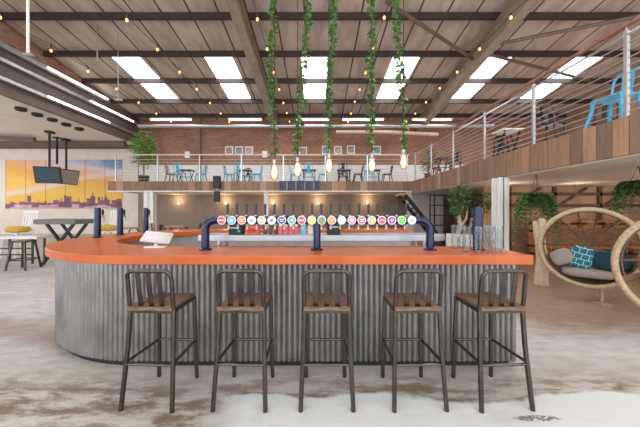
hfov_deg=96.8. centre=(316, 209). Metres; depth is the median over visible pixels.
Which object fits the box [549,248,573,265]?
throw pillow
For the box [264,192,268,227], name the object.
steel column
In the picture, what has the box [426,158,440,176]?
metal chair
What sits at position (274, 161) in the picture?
pendant lamp
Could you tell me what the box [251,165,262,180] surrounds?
metal chair
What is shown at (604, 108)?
metal chair
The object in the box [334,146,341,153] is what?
picture frame
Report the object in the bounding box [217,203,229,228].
tap
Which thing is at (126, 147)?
trim
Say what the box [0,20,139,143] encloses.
wall
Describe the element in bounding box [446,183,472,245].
potted tree
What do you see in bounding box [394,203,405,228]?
tap
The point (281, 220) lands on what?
tap
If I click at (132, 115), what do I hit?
beam
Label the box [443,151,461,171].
metal chair
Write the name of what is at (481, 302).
bar stool
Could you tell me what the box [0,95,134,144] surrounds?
ceiling
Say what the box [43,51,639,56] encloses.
beam
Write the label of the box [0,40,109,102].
channel
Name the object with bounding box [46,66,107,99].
linear light
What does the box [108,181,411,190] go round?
trim
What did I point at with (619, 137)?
fascia
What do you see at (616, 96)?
metal chair
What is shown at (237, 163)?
metal chair
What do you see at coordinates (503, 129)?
table
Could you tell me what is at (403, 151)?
pendant lamp
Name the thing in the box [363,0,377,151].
ivy garland
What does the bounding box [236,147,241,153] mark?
print
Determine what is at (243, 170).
table
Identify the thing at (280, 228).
bottle
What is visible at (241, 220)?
tap
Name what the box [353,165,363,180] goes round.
metal chair
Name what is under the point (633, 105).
wall
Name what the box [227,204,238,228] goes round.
tap
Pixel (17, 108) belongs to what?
spotlight
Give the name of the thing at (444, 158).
table
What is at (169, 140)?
wall
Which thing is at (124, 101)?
beam
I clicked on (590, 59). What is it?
window
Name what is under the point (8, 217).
wall
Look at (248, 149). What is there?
print
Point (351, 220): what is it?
tap
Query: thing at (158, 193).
floor
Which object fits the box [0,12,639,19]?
beam
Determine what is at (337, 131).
pole
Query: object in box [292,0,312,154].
ivy garland
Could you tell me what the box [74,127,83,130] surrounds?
spotlight
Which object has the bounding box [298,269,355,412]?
bar stool
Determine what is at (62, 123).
spotlight
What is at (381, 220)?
tap
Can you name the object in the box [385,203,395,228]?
tap
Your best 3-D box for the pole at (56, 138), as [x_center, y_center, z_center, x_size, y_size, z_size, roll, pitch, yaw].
[-13.641,-3.110,14.900,0.280,1.400,0.280,0,0,0]
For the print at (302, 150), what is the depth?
16.46 m
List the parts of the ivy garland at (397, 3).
stem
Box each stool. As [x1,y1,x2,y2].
[4,239,41,270]
[118,269,198,413]
[210,269,274,412]
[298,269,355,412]
[381,269,448,412]
[451,269,535,413]
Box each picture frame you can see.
[225,146,232,153]
[235,146,242,153]
[245,146,252,153]
[299,147,306,153]
[322,146,329,153]
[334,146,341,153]
[347,145,354,153]
[373,146,380,153]
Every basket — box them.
[542,212,639,284]
[619,229,639,282]
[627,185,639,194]
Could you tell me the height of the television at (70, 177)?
2.442 m
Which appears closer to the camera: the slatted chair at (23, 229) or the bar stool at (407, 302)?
the bar stool at (407, 302)
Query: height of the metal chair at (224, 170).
0.987 m
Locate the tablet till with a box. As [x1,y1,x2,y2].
[140,231,173,247]
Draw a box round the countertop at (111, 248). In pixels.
[45,228,532,264]
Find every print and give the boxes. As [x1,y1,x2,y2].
[226,147,231,153]
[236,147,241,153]
[246,147,251,153]
[300,148,305,153]
[323,147,328,152]
[335,147,340,152]
[348,146,353,152]
[374,147,379,152]
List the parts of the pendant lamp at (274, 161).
cord, bulb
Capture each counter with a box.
[55,235,515,366]
[198,233,444,245]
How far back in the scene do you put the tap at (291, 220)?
2.75 m
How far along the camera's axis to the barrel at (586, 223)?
8.68 m
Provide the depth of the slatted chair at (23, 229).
8.86 m
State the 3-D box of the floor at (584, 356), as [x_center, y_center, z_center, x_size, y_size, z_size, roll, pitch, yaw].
[-3.750,1.530,7.500,35.500,0.120,21.000,0,0,0]
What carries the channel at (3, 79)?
attached to the wall at (6, 90)
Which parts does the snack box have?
panel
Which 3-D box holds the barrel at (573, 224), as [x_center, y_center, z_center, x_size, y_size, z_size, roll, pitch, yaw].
[7.750,0.890,8.900,0.670,1.160,0.680,0,0,33]
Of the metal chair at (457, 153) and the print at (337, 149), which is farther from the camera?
the print at (337, 149)
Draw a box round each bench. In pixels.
[0,235,50,263]
[546,228,639,252]
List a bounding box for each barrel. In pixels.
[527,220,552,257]
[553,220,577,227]
[576,220,601,227]
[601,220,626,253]
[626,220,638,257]
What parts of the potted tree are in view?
stem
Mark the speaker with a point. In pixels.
(216, 179)
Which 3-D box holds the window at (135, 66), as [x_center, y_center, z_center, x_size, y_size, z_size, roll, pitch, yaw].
[-7.450,-5.792,12.565,1.100,0.452,3.170,0,0,0]
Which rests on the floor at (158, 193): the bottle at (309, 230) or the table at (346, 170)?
the table at (346, 170)
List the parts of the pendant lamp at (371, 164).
bulb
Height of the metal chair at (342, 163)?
0.987 m
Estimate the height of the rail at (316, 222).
0.461 m
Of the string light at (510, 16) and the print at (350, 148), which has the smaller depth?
the string light at (510, 16)
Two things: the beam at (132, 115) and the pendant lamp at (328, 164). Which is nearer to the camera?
the pendant lamp at (328, 164)
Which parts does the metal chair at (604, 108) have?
seat, panel, frame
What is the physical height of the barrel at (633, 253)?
1.160 m
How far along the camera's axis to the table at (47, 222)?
7.60 m
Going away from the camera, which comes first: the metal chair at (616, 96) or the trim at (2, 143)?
the metal chair at (616, 96)
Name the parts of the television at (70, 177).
casing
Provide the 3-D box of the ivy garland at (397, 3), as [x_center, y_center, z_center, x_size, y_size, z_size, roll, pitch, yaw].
[1.245,-3.856,4.302,0.307,5.900,0.260,0,0,0]
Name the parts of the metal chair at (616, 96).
leg, leg, seat, leg, frame, panel, leg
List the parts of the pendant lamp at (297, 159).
cord, bulb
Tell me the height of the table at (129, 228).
0.772 m
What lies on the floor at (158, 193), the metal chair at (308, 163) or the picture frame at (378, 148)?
the metal chair at (308, 163)
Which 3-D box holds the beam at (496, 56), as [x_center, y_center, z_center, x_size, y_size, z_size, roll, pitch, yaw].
[8.725,-5.524,11.050,5.868,0.217,0.120,0,0,-19]
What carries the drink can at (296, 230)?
on the counter at (218, 237)
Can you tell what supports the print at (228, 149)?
attached to the picture frame at (228, 149)
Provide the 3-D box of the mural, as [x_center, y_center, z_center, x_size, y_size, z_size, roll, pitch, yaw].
[-15.575,-1.590,17.468,7.150,3.000,0.060,0,0,0]
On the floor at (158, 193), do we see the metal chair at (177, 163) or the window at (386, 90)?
the metal chair at (177, 163)
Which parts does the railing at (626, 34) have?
post, post, post, post, post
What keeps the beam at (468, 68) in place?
attached to the wall at (169, 140)
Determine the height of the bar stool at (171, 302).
1.037 m
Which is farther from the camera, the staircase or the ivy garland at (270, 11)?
the staircase
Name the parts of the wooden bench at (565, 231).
seat, backrest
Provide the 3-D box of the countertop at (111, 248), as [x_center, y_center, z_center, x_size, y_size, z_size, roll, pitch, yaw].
[-0.770,0.433,4.300,5.280,0.080,3.700,0,0,0]
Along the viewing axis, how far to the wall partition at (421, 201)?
14.40 m
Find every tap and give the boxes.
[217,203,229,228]
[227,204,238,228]
[237,203,247,228]
[247,203,257,228]
[257,204,266,228]
[267,203,275,228]
[277,204,285,228]
[287,203,295,228]
[297,203,305,228]
[307,204,315,228]
[317,203,325,228]
[327,204,335,228]
[337,203,345,228]
[347,203,355,228]
[357,204,365,228]
[367,203,375,228]
[376,203,385,228]
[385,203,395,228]
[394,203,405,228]
[404,204,415,228]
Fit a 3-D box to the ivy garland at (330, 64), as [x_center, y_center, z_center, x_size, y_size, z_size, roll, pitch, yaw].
[0.220,-3.853,4.302,0.286,5.911,0.248,0,0,0]
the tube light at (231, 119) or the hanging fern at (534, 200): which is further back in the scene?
the tube light at (231, 119)
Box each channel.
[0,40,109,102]
[0,56,138,125]
[0,75,138,136]
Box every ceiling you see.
[0,0,639,119]
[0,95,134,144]
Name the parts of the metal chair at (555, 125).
panel, frame, seat, leg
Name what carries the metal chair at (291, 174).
on the floor at (158, 193)
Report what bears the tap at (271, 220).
on the rail at (316, 222)
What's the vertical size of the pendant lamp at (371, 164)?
6.231 m
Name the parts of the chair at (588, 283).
foot plate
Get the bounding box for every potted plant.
[127,130,157,180]
[420,146,436,176]
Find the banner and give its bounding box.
[280,181,319,190]
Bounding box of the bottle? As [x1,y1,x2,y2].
[268,224,272,233]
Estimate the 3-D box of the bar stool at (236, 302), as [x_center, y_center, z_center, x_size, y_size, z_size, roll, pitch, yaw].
[-0.565,0.953,2.288,0.421,1.037,0.465,0,0,1]
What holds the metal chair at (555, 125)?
on the floor at (612, 171)
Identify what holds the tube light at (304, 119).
hanging from the ceiling at (65, 35)
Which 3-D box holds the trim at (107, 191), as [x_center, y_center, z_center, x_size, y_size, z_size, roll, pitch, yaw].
[-2.700,-0.885,13.450,14.400,0.050,0.100,0,0,0]
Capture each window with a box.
[112,57,176,97]
[205,57,249,97]
[301,57,327,97]
[377,57,418,97]
[452,57,510,97]
[521,57,601,97]
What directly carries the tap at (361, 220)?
on the rail at (316, 222)
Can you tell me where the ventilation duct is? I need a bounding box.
[138,124,494,127]
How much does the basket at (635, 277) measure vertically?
1.195 m
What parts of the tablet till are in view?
plate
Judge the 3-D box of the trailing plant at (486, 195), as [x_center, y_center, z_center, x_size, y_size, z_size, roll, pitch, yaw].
[5.206,-0.287,8.615,0.738,0.819,0.772,0,0,-28]
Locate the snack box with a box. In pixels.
[246,226,259,233]
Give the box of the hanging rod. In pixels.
[21,0,34,56]
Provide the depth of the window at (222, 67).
12.13 m
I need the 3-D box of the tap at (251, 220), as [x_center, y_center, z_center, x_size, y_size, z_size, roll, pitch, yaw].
[-0.632,0.066,2.861,0.086,0.268,0.240,0,0,0]
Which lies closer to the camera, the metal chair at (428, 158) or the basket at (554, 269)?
the basket at (554, 269)
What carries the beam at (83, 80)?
attached to the wall at (6, 90)
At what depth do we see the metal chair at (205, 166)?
14.71 m
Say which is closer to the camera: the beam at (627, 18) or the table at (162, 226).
the beam at (627, 18)
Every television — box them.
[33,130,62,183]
[61,138,79,184]
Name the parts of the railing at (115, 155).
post, post, handrail, post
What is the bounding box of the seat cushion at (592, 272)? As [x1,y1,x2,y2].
[561,265,613,279]
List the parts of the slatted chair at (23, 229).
leg, leg, seat, rail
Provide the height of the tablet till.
0.167 m
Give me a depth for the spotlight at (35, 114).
11.15 m
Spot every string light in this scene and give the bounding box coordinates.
[0,13,178,123]
[111,0,229,122]
[253,0,289,121]
[347,0,390,122]
[406,0,526,121]
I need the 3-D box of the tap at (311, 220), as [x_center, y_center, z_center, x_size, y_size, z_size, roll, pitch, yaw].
[-0.051,0.066,2.861,0.086,0.268,0.240,0,0,0]
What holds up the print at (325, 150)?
attached to the picture frame at (324, 148)
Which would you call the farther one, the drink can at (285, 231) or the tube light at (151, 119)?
the tube light at (151, 119)
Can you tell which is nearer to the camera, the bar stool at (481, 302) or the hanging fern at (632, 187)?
the bar stool at (481, 302)
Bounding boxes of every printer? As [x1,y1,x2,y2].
[229,224,244,234]
[327,224,339,234]
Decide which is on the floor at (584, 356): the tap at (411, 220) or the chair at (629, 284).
the chair at (629, 284)
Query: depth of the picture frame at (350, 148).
16.46 m
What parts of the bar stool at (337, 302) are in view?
leg, leg, seat, frame, seat frame, leg, leg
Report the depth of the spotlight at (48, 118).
11.79 m
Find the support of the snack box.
on the counter at (218, 237)
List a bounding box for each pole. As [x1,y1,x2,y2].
[52,137,61,163]
[336,130,438,135]
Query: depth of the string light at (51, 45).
8.67 m
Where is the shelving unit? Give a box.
[429,193,457,245]
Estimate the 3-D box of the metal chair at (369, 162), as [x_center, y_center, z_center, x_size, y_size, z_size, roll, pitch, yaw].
[2.608,-1.827,14.129,0.570,0.987,0.572,0,0,26]
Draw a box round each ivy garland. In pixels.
[265,0,281,156]
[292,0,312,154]
[322,0,338,149]
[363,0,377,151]
[390,0,409,149]
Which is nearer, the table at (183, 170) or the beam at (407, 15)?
the beam at (407, 15)
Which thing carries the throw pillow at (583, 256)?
on the seat cushion at (592, 272)
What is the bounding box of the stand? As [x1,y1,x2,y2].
[532,218,548,285]
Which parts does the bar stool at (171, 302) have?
leg, frame, leg, seat frame, seat, leg, leg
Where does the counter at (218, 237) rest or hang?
on the floor at (584, 356)
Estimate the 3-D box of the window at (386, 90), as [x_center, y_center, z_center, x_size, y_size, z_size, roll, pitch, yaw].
[3.480,-5.792,12.565,1.040,0.452,3.170,0,0,0]
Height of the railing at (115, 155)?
1.295 m
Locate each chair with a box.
[0,211,39,258]
[101,211,123,233]
[164,165,176,180]
[172,162,186,180]
[194,165,207,180]
[223,165,234,180]
[232,162,245,180]
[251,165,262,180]
[289,165,299,180]
[303,162,313,180]
[338,162,348,180]
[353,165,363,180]
[363,162,375,180]
[381,165,392,180]
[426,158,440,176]
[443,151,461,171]
[492,135,509,156]
[536,103,567,140]
[537,207,639,306]
[583,67,639,128]
[584,103,618,126]
[610,221,639,306]
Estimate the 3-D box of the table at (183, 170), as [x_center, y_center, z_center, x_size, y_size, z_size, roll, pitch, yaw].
[-6.804,-1.704,14.750,0.700,0.751,0.700,0,0,0]
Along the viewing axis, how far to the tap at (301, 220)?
2.75 m
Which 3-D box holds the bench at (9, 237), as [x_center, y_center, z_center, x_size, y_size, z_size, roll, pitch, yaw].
[-8.701,1.100,7.923,2.100,0.740,0.450,0,0,-3]
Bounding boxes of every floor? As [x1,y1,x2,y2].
[0,234,639,426]
[123,192,405,194]
[395,153,639,196]
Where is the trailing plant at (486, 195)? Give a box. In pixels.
[473,189,491,213]
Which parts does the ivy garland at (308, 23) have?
stem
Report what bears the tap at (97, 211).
on the countertop at (111, 248)
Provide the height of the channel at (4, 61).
0.140 m
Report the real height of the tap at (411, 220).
0.268 m
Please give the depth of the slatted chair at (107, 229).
9.49 m
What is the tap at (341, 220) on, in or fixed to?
on the rail at (316, 222)
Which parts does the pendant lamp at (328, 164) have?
bulb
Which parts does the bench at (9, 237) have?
leg, leg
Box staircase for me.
[398,194,445,243]
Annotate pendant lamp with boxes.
[271,0,277,178]
[294,0,300,175]
[325,153,332,170]
[368,153,375,171]
[401,0,406,167]
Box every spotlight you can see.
[14,106,26,111]
[31,112,42,116]
[47,117,57,121]
[61,122,70,126]
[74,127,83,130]
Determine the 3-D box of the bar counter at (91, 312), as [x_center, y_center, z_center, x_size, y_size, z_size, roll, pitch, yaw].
[-0.753,0.972,4.300,5.226,0.997,3.332,0,0,0]
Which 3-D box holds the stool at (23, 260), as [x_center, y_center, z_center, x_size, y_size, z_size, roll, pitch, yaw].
[-7.280,1.112,7.050,0.475,0.724,0.475,0,0,-6]
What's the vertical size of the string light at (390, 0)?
0.436 m
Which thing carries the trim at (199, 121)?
attached to the wall at (169, 140)
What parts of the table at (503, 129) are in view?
leg, leg, leg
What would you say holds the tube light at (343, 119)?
hanging from the ceiling at (65, 35)
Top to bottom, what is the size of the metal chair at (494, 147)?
0.881 m
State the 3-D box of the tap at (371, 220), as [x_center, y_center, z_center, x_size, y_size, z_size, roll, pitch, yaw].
[0.530,0.066,2.861,0.086,0.268,0.240,0,0,0]
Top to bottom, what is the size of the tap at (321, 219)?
0.268 m
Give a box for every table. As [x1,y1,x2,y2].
[33,219,93,264]
[123,227,149,232]
[162,226,187,229]
[178,169,195,180]
[235,169,251,180]
[302,169,315,180]
[337,169,351,180]
[365,169,380,180]
[434,157,454,173]
[492,128,523,155]
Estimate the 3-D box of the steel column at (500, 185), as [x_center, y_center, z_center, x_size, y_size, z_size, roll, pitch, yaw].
[4.450,0.345,6.900,0.380,2.250,0.380,0,0,0]
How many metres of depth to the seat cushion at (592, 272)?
4.43 m
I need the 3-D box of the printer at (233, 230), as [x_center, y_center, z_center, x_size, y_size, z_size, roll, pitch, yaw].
[-0.930,0.220,3.297,0.150,0.120,0.165,0,0,0]
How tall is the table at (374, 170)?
0.751 m
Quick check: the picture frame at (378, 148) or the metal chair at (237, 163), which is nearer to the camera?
the metal chair at (237, 163)
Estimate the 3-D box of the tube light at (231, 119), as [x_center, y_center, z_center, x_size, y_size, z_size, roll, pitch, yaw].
[-3.803,-5.075,15.000,1.796,0.700,0.120,0,0,0]
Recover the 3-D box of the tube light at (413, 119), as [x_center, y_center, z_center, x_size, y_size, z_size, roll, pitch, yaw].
[6.074,-5.075,15.000,2.113,0.700,0.120,0,0,0]
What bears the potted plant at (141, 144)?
on the floor at (158, 193)
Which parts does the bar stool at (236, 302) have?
leg, leg, frame, seat, seat frame, leg, leg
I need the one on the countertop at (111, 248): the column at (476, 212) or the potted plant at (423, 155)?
the column at (476, 212)
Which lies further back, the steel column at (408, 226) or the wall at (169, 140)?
the wall at (169, 140)
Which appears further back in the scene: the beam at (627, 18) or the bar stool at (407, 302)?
the beam at (627, 18)
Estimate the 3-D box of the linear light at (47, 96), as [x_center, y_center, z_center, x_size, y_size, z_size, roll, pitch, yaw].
[-10.080,-4.250,12.200,0.080,0.080,3.200,0,0,0]
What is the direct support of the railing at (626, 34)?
on the floor at (612, 171)
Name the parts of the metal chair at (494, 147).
frame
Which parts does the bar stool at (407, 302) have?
leg, leg, seat frame, seat, frame, leg, leg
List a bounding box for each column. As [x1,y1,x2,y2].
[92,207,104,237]
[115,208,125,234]
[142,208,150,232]
[144,192,156,230]
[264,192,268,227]
[406,192,411,229]
[470,206,484,250]
[492,177,508,249]
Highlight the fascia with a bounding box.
[412,112,639,192]
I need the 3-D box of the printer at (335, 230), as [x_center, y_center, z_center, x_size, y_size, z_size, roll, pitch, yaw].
[0.190,0.215,3.297,0.150,0.130,0.165,0,0,0]
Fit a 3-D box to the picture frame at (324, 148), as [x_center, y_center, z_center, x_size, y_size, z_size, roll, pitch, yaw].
[0.522,-3.478,16.483,0.460,0.480,0.035,0,0,0]
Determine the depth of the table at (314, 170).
14.65 m
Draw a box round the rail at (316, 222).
[199,203,436,250]
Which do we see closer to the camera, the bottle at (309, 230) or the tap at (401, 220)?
the tap at (401, 220)
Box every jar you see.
[300,224,305,233]
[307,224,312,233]
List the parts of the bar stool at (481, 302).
leg, leg, seat, seat frame, leg, frame, leg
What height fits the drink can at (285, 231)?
0.115 m
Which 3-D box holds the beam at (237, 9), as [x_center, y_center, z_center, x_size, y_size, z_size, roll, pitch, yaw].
[-2.300,-5.992,6.750,0.300,3.145,19.500,0,0,0]
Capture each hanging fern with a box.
[511,174,561,254]
[608,166,639,240]
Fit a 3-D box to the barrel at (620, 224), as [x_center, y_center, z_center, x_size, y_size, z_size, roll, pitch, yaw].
[9.250,0.890,8.900,0.680,1.160,0.670,0,0,8]
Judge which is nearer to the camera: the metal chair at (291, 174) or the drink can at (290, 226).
the drink can at (290, 226)
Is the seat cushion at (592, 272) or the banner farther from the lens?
the banner
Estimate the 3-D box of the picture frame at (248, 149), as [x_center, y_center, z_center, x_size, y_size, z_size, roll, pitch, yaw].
[-3.941,-3.449,16.483,0.460,0.480,0.035,0,0,0]
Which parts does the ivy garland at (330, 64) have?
stem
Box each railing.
[113,154,408,180]
[414,15,639,179]
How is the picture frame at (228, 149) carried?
attached to the wall at (169, 140)
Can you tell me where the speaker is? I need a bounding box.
[213,176,220,203]
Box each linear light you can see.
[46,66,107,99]
[46,95,109,122]
[89,100,133,121]
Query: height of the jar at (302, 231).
0.120 m
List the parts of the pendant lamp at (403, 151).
cord, bulb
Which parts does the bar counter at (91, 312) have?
panel, panel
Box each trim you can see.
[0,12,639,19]
[0,135,35,141]
[0,141,125,146]
[0,145,137,148]
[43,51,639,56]
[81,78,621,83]
[107,191,411,191]
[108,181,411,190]
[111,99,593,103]
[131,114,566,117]
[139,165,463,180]
[199,121,200,180]
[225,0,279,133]
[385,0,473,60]
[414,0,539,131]
[489,187,639,250]
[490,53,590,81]
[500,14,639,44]
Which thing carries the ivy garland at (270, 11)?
hanging from the ceiling at (65, 35)
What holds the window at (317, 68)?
in the ceiling at (65, 35)
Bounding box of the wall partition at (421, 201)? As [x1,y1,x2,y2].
[412,195,442,233]
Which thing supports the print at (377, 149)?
attached to the picture frame at (378, 148)
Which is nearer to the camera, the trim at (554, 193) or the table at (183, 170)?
the trim at (554, 193)
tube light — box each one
[149,118,191,120]
[228,118,261,120]
[296,118,328,120]
[342,118,383,120]
[412,118,452,120]
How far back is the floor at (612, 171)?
6.82 m
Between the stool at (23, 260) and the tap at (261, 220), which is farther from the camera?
the stool at (23, 260)
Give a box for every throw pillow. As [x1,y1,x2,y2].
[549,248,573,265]
[569,245,594,268]
[592,251,632,271]
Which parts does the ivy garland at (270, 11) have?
stem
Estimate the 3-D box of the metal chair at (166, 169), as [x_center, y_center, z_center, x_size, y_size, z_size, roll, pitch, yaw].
[-7.555,-1.827,14.750,0.572,0.987,0.570,0,0,0]
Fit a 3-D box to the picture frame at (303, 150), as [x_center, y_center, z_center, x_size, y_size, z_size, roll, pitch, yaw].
[-0.811,-3.420,16.483,0.460,0.480,0.035,0,0,0]
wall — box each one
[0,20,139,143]
[0,149,137,233]
[138,120,554,234]
[483,187,639,253]
[556,74,639,136]
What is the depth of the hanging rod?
6.88 m
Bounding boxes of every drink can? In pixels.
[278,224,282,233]
[283,224,287,233]
[289,225,292,233]
[294,224,298,233]
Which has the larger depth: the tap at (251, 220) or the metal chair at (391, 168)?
the metal chair at (391, 168)
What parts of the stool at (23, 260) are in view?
leg, leg, seat, leg, leg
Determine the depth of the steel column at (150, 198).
13.47 m
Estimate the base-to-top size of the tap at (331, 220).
0.268 m
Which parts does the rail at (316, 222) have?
support post, pipe rail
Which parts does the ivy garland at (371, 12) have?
stem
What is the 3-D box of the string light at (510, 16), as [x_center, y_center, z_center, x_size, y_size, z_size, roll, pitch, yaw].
[4.589,-4.674,8.950,0.071,0.426,14.901,0,0,0]
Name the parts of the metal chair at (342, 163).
panel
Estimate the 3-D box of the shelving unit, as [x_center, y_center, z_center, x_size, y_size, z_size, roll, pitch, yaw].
[4.720,0.420,10.600,0.880,2.100,0.440,0,0,0]
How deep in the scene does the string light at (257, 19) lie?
8.07 m
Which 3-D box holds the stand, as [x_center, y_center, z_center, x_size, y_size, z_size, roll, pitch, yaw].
[4.416,0.819,5.596,0.270,1.312,0.249,0,0,-44]
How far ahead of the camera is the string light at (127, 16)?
8.14 m
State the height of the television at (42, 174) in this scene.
2.529 m
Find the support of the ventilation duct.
attached to the wall at (169, 140)
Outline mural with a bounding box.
[5,160,121,208]
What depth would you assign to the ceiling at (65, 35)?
10.36 m
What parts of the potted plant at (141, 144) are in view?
stem, pot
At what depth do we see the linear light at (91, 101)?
13.81 m
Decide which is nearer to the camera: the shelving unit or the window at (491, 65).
the shelving unit
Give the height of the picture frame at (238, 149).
0.480 m
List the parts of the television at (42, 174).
casing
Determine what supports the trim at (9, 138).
attached to the ceiling at (13, 122)

